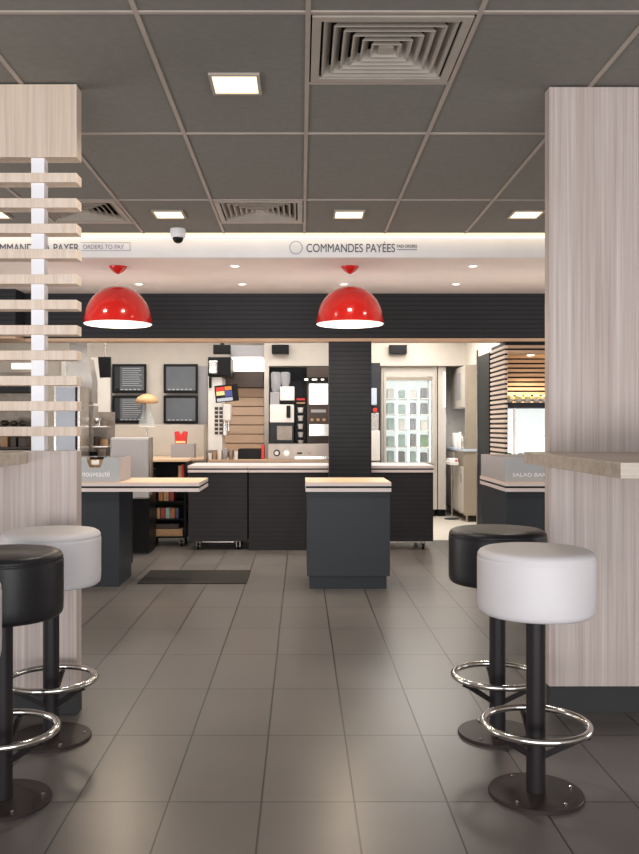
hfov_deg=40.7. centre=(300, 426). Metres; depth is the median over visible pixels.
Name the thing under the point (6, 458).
bar table
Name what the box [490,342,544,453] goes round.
enclosure
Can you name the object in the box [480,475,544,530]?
counter
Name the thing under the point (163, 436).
partition wall
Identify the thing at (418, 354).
wall
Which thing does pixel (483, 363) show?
screen
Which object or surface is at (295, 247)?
sign
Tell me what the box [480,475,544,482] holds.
countertop
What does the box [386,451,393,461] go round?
carton
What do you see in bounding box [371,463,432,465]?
countertop
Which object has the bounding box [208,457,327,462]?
countertop
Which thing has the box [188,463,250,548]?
cart
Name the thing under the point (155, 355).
wall
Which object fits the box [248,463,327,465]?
countertop
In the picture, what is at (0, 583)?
bar stool
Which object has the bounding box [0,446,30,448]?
shelf
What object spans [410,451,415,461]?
carton
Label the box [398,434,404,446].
carton
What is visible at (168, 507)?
packet
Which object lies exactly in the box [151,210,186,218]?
recessed light
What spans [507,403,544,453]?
display case
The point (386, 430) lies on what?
shelf
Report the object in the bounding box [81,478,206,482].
countertop
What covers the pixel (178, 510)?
packet
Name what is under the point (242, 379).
shelf
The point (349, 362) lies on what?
column
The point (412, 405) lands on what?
carton
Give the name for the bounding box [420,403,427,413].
carton
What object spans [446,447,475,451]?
countertop
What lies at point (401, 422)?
carton
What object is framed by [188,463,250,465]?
countertop
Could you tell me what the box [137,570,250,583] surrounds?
floor mat
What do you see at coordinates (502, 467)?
display box
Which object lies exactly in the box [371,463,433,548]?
cart
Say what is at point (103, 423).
steel pot
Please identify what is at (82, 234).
trim
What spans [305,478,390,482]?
countertop
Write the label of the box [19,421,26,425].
bread loaf
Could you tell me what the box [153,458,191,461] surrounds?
countertop
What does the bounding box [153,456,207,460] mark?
countertop
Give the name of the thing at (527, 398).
bowl
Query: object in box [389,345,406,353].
wall speaker
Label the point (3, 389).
hood
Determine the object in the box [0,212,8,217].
diffuser
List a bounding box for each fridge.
[54,385,88,455]
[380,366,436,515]
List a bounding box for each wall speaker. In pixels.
[213,343,230,353]
[272,345,288,353]
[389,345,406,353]
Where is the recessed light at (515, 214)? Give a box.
[507,210,544,218]
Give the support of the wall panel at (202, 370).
attached to the wall at (155, 355)
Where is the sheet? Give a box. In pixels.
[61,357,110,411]
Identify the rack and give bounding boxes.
[0,363,30,449]
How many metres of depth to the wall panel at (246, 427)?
10.09 m
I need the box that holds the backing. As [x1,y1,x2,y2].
[270,368,306,443]
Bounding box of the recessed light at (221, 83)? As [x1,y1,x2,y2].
[208,73,261,94]
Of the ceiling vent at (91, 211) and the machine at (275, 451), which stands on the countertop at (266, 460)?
the machine at (275, 451)
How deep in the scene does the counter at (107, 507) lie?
6.53 m
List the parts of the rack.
panel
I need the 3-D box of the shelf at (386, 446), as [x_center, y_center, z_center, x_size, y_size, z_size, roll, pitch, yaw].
[1.458,0.276,11.965,0.686,0.012,0.570,0,0,0]
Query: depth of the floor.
3.44 m
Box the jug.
[457,432,461,448]
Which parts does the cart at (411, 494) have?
cross rail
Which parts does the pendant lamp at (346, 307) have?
lamp shade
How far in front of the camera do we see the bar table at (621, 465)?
2.96 m
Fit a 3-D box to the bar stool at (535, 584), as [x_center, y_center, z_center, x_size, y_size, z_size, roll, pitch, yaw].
[0.774,0.804,2.838,0.380,0.814,0.380,0,0,0]
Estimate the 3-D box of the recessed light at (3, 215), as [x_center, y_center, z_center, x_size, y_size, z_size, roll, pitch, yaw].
[-2.095,-1.441,5.840,0.210,0.012,0.210,0,0,0]
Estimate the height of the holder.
0.154 m
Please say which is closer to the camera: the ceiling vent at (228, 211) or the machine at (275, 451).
the ceiling vent at (228, 211)
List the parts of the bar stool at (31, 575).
plate, seat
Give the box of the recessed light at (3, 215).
[0,212,12,218]
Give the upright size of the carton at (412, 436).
0.174 m
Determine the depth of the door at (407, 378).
11.60 m
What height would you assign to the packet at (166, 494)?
0.130 m
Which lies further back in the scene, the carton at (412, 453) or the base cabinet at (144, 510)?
the carton at (412, 453)
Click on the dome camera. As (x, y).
(177, 233)
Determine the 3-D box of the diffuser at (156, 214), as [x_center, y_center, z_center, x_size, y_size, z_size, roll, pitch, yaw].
[-0.895,-1.443,5.840,0.184,0.008,0.184,0,0,0]
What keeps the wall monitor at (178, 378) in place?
attached to the wall at (155, 355)
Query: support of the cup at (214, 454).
on the countertop at (266, 460)
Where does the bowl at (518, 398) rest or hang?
on the display case
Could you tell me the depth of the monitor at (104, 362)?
9.95 m
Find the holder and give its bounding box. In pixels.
[261,445,264,458]
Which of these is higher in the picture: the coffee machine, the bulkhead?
the bulkhead
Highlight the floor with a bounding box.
[0,511,638,853]
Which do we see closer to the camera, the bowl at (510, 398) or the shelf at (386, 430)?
the bowl at (510, 398)
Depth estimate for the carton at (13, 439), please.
9.05 m
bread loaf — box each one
[0,420,9,425]
[10,420,17,425]
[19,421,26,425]
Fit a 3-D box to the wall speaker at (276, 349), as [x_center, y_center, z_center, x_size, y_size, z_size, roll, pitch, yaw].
[-0.236,-0.885,9.848,0.196,0.104,0.102,0,0,0]
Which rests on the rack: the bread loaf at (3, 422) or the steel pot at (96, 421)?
the bread loaf at (3, 422)
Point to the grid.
(135, 11)
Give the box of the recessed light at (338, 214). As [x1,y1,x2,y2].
[333,210,365,218]
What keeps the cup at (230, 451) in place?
on the countertop at (266, 460)
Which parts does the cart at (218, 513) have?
cross rail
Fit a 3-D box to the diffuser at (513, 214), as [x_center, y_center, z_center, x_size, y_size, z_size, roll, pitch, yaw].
[1.525,-1.443,5.840,0.184,0.008,0.184,0,0,0]
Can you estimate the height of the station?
1.438 m
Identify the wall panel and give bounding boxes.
[198,366,206,423]
[226,388,263,456]
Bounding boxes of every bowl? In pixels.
[507,395,513,402]
[514,395,522,402]
[523,395,531,402]
[532,395,540,402]
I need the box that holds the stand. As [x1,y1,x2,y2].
[444,458,459,519]
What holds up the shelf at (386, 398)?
attached to the door at (407, 378)
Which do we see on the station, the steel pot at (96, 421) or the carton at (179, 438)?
the steel pot at (96, 421)
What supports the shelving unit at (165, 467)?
on the floor
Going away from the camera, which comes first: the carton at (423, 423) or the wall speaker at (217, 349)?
the wall speaker at (217, 349)
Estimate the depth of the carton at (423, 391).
11.80 m
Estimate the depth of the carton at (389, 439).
11.80 m
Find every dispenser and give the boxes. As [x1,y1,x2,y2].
[295,398,305,443]
[371,363,379,462]
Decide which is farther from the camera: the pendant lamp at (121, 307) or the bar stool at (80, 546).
the pendant lamp at (121, 307)
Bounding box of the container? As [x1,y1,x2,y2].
[452,433,458,447]
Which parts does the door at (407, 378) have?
door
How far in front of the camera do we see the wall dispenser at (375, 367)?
10.93 m
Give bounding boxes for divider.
[0,84,81,714]
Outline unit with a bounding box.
[303,367,327,443]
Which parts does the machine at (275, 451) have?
rail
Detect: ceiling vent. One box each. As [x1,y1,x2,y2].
[48,201,131,222]
[213,201,302,222]
[309,14,476,81]
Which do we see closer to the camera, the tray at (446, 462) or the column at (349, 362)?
the column at (349, 362)
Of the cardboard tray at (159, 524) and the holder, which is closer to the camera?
the cardboard tray at (159, 524)
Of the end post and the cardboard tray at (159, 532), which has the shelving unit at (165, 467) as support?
the cardboard tray at (159, 532)
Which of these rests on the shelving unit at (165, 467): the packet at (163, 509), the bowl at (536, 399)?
the packet at (163, 509)
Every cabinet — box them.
[133,468,155,553]
[435,366,445,515]
[446,447,475,521]
[451,366,464,408]
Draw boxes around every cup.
[212,452,216,459]
[217,450,221,459]
[222,448,227,459]
[228,450,233,459]
[234,451,237,459]
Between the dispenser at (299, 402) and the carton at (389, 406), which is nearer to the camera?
the dispenser at (299, 402)
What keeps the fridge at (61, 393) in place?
on the floor
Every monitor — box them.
[98,343,110,377]
[112,364,146,392]
[112,396,146,422]
[164,364,197,392]
[164,396,197,423]
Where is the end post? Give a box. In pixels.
[204,425,206,462]
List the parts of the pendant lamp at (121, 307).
lamp shade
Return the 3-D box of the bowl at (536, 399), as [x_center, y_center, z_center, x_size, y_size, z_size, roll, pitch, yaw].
[2.303,-0.277,8.422,0.087,0.080,0.090,0,0,0]
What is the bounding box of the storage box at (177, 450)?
[171,444,195,457]
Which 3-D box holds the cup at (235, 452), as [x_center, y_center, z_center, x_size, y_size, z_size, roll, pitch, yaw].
[-0.701,0.305,9.292,0.044,0.090,0.043,0,0,0]
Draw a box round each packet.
[157,506,162,518]
[159,492,163,500]
[161,506,167,518]
[164,492,168,500]
[166,506,172,518]
[169,492,176,500]
[170,506,177,518]
[175,506,181,518]
[178,465,181,477]
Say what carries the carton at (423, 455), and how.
in the door at (407, 378)
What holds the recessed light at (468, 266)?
in the ceiling at (158, 275)
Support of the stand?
on the floor
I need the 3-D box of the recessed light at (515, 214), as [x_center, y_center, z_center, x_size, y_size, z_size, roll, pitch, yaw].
[1.525,-1.441,5.840,0.210,0.012,0.210,0,0,0]
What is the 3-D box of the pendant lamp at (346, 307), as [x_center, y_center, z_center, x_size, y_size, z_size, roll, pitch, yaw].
[0.393,-1.052,6.900,0.540,0.467,0.540,0,0,0]
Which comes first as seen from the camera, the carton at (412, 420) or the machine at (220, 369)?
the machine at (220, 369)
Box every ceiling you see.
[0,0,638,232]
[0,258,544,292]
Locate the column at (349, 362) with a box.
[328,341,370,477]
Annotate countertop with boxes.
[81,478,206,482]
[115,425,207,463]
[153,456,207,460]
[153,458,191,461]
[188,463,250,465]
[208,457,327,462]
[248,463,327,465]
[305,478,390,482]
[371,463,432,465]
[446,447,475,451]
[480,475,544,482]
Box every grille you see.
[214,346,228,352]
[273,346,287,352]
[390,346,405,352]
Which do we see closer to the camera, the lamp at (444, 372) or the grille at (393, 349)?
the grille at (393, 349)
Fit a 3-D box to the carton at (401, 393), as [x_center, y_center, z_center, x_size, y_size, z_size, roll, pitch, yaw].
[1.385,-0.448,11.900,0.090,0.114,0.200,0,0,0]
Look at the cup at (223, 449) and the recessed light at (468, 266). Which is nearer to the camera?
the recessed light at (468, 266)
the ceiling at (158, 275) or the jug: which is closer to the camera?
the ceiling at (158, 275)
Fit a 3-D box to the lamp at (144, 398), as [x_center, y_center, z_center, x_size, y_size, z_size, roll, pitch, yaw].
[-1.735,-0.013,9.700,0.250,0.717,0.250,0,0,0]
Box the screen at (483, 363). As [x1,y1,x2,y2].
[476,350,490,523]
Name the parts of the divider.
post, panel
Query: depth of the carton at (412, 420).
11.80 m
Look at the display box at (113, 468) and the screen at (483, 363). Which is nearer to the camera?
the display box at (113, 468)
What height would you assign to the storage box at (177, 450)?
0.156 m
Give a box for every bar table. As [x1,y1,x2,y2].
[0,452,26,466]
[524,452,638,478]
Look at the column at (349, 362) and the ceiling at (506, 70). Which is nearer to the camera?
the ceiling at (506, 70)
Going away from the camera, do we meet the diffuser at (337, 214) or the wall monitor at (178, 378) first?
the diffuser at (337, 214)
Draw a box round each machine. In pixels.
[207,357,238,458]
[268,444,327,458]
[270,372,294,443]
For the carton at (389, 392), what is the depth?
11.80 m
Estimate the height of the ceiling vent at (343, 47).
0.118 m
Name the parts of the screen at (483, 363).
rod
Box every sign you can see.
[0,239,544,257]
[0,242,129,250]
[289,241,416,253]
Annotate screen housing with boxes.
[110,437,152,498]
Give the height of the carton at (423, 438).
0.161 m
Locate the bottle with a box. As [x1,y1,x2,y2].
[461,436,464,448]
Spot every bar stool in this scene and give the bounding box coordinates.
[0,525,100,752]
[0,544,63,821]
[0,583,1,654]
[449,524,547,748]
[477,542,596,814]
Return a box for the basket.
[87,457,103,467]
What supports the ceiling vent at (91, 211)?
in the ceiling at (506, 70)
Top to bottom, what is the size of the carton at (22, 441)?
0.100 m
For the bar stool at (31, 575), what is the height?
0.814 m
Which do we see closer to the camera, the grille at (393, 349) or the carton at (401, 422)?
the grille at (393, 349)
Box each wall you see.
[0,343,464,510]
[371,343,501,366]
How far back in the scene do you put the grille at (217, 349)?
9.80 m
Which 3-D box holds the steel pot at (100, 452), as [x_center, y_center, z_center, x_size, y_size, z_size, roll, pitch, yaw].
[-2.097,0.276,9.050,0.090,0.090,0.090,0,0,0]
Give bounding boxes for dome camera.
[170,227,185,242]
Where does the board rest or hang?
on the cabinet at (463, 474)
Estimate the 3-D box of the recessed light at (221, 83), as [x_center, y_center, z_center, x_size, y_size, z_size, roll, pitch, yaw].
[-0.275,-1.441,3.620,0.210,0.012,0.210,0,0,0]
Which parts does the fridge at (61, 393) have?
door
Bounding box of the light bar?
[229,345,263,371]
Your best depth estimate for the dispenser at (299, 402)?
9.72 m
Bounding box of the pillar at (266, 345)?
[264,343,269,456]
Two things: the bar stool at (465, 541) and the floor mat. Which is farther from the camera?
the floor mat
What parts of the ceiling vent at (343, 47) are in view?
plate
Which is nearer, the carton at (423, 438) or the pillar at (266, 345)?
the pillar at (266, 345)
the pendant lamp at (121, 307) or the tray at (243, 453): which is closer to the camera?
the pendant lamp at (121, 307)
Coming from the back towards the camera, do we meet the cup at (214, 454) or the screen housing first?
the cup at (214, 454)
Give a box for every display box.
[81,456,130,481]
[481,454,544,481]
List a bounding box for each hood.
[0,386,30,392]
[66,343,97,404]
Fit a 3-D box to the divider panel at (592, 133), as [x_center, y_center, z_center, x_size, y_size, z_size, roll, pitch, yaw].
[1.725,-0.115,3.678,1.350,2.652,0.065,0,0,0]
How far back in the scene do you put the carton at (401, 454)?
11.80 m
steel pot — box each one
[93,418,101,425]
[94,436,99,445]
[97,449,105,455]
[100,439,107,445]
[101,421,106,425]
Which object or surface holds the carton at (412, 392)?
on the door at (407, 378)
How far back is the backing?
10.20 m
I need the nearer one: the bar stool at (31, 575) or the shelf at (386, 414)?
the bar stool at (31, 575)
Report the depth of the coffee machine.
9.60 m
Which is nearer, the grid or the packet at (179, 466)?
the grid
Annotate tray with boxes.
[156,521,181,528]
[156,526,183,535]
[207,450,222,458]
[238,448,260,458]
[445,461,458,464]
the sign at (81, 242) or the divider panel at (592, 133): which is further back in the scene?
the sign at (81, 242)
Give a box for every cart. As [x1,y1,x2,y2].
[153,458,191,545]
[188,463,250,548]
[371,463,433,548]
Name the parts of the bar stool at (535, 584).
plate, seat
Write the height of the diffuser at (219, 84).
0.008 m
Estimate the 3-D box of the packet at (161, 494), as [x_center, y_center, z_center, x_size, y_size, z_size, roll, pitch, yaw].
[-1.424,0.686,8.865,0.044,0.130,0.250,0,0,0]
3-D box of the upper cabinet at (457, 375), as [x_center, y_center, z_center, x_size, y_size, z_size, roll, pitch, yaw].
[2.225,-0.523,11.550,0.260,0.532,1.000,0,0,0]
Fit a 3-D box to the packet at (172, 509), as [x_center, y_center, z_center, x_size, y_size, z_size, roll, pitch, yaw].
[-1.304,0.876,8.865,0.044,0.110,0.250,0,0,0]
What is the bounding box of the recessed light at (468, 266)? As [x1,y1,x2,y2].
[467,265,478,267]
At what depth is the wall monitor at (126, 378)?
10.52 m
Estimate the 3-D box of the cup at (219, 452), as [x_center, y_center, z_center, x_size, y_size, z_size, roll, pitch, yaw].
[-0.879,0.300,9.292,0.052,0.100,0.051,0,0,0]
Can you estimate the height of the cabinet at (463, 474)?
0.930 m
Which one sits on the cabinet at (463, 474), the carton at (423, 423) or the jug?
the jug
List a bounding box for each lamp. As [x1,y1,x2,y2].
[83,265,151,328]
[136,394,157,436]
[316,265,383,328]
[444,372,444,406]
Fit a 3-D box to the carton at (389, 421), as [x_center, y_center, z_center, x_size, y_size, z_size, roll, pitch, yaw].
[1.234,-0.041,11.900,0.092,0.161,0.200,0,0,0]
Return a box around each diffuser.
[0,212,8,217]
[154,212,183,217]
[212,77,257,92]
[335,212,362,217]
[510,212,541,217]
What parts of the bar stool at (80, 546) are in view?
seat, plate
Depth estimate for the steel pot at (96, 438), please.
9.12 m
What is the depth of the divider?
3.62 m
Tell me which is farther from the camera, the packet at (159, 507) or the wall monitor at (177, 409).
the wall monitor at (177, 409)
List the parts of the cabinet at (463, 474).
door, door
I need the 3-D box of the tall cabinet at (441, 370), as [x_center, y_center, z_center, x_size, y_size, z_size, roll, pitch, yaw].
[1.900,0.196,11.985,0.108,2.030,0.810,0,0,0]
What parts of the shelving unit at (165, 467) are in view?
shelf, shelf, shelf, panel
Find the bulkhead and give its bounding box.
[0,289,544,337]
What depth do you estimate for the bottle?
10.93 m
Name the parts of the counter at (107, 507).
panel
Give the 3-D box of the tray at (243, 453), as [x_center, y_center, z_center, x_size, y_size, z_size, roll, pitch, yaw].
[-0.562,0.295,9.575,0.251,0.110,0.350,0,0,0]
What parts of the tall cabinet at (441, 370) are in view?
casing, door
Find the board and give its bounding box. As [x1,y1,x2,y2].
[465,365,475,448]
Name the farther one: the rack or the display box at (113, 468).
the rack
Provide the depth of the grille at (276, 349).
9.80 m
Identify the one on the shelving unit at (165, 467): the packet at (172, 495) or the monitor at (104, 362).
the packet at (172, 495)
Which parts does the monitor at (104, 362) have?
casing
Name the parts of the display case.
frame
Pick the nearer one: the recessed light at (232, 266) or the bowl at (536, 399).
the recessed light at (232, 266)
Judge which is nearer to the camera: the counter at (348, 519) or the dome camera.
the dome camera
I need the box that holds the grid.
[0,0,638,233]
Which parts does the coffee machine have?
door, spout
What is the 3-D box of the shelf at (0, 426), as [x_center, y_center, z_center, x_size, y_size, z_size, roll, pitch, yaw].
[-3.298,-0.003,9.190,0.951,0.016,0.380,0,0,0]
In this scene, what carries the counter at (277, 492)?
on the floor
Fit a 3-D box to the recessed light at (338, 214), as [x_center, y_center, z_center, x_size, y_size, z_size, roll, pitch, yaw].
[0.325,-1.441,5.840,0.210,0.012,0.210,0,0,0]
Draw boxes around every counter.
[81,478,207,586]
[248,463,328,549]
[305,478,390,588]
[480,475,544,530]
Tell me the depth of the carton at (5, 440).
9.05 m
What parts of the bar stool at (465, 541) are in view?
plate, seat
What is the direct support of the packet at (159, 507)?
on the shelving unit at (165, 467)
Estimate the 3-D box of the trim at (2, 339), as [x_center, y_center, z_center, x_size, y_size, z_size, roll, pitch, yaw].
[0.000,-0.840,8.238,9.200,0.030,0.445,0,0,0]
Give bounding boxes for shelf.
[0,426,30,426]
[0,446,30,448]
[225,372,263,387]
[386,398,431,399]
[386,414,431,415]
[386,430,431,430]
[386,446,431,447]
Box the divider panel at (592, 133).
[545,87,638,712]
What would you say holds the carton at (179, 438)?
on the storage box at (177, 450)
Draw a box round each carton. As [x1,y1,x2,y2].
[1,436,9,446]
[10,436,21,446]
[18,437,30,446]
[174,431,187,443]
[386,389,393,397]
[386,403,393,413]
[386,418,393,429]
[386,436,393,446]
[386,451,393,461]
[398,390,404,397]
[398,405,404,413]
[398,419,404,429]
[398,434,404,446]
[398,451,404,461]
[407,390,415,397]
[410,403,415,413]
[410,418,415,429]
[410,434,415,446]
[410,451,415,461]
[420,388,427,397]
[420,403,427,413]
[420,420,426,429]
[420,435,427,446]
[420,452,426,461]
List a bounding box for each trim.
[0,337,544,342]
[81,233,544,236]
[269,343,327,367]
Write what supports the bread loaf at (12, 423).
on the rack
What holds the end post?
on the floor
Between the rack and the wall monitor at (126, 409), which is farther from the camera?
the wall monitor at (126, 409)
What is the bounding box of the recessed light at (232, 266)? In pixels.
[229,265,240,267]
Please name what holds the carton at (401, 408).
on the door at (407, 378)
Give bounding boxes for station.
[89,406,114,455]
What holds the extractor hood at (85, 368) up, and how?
attached to the ceiling

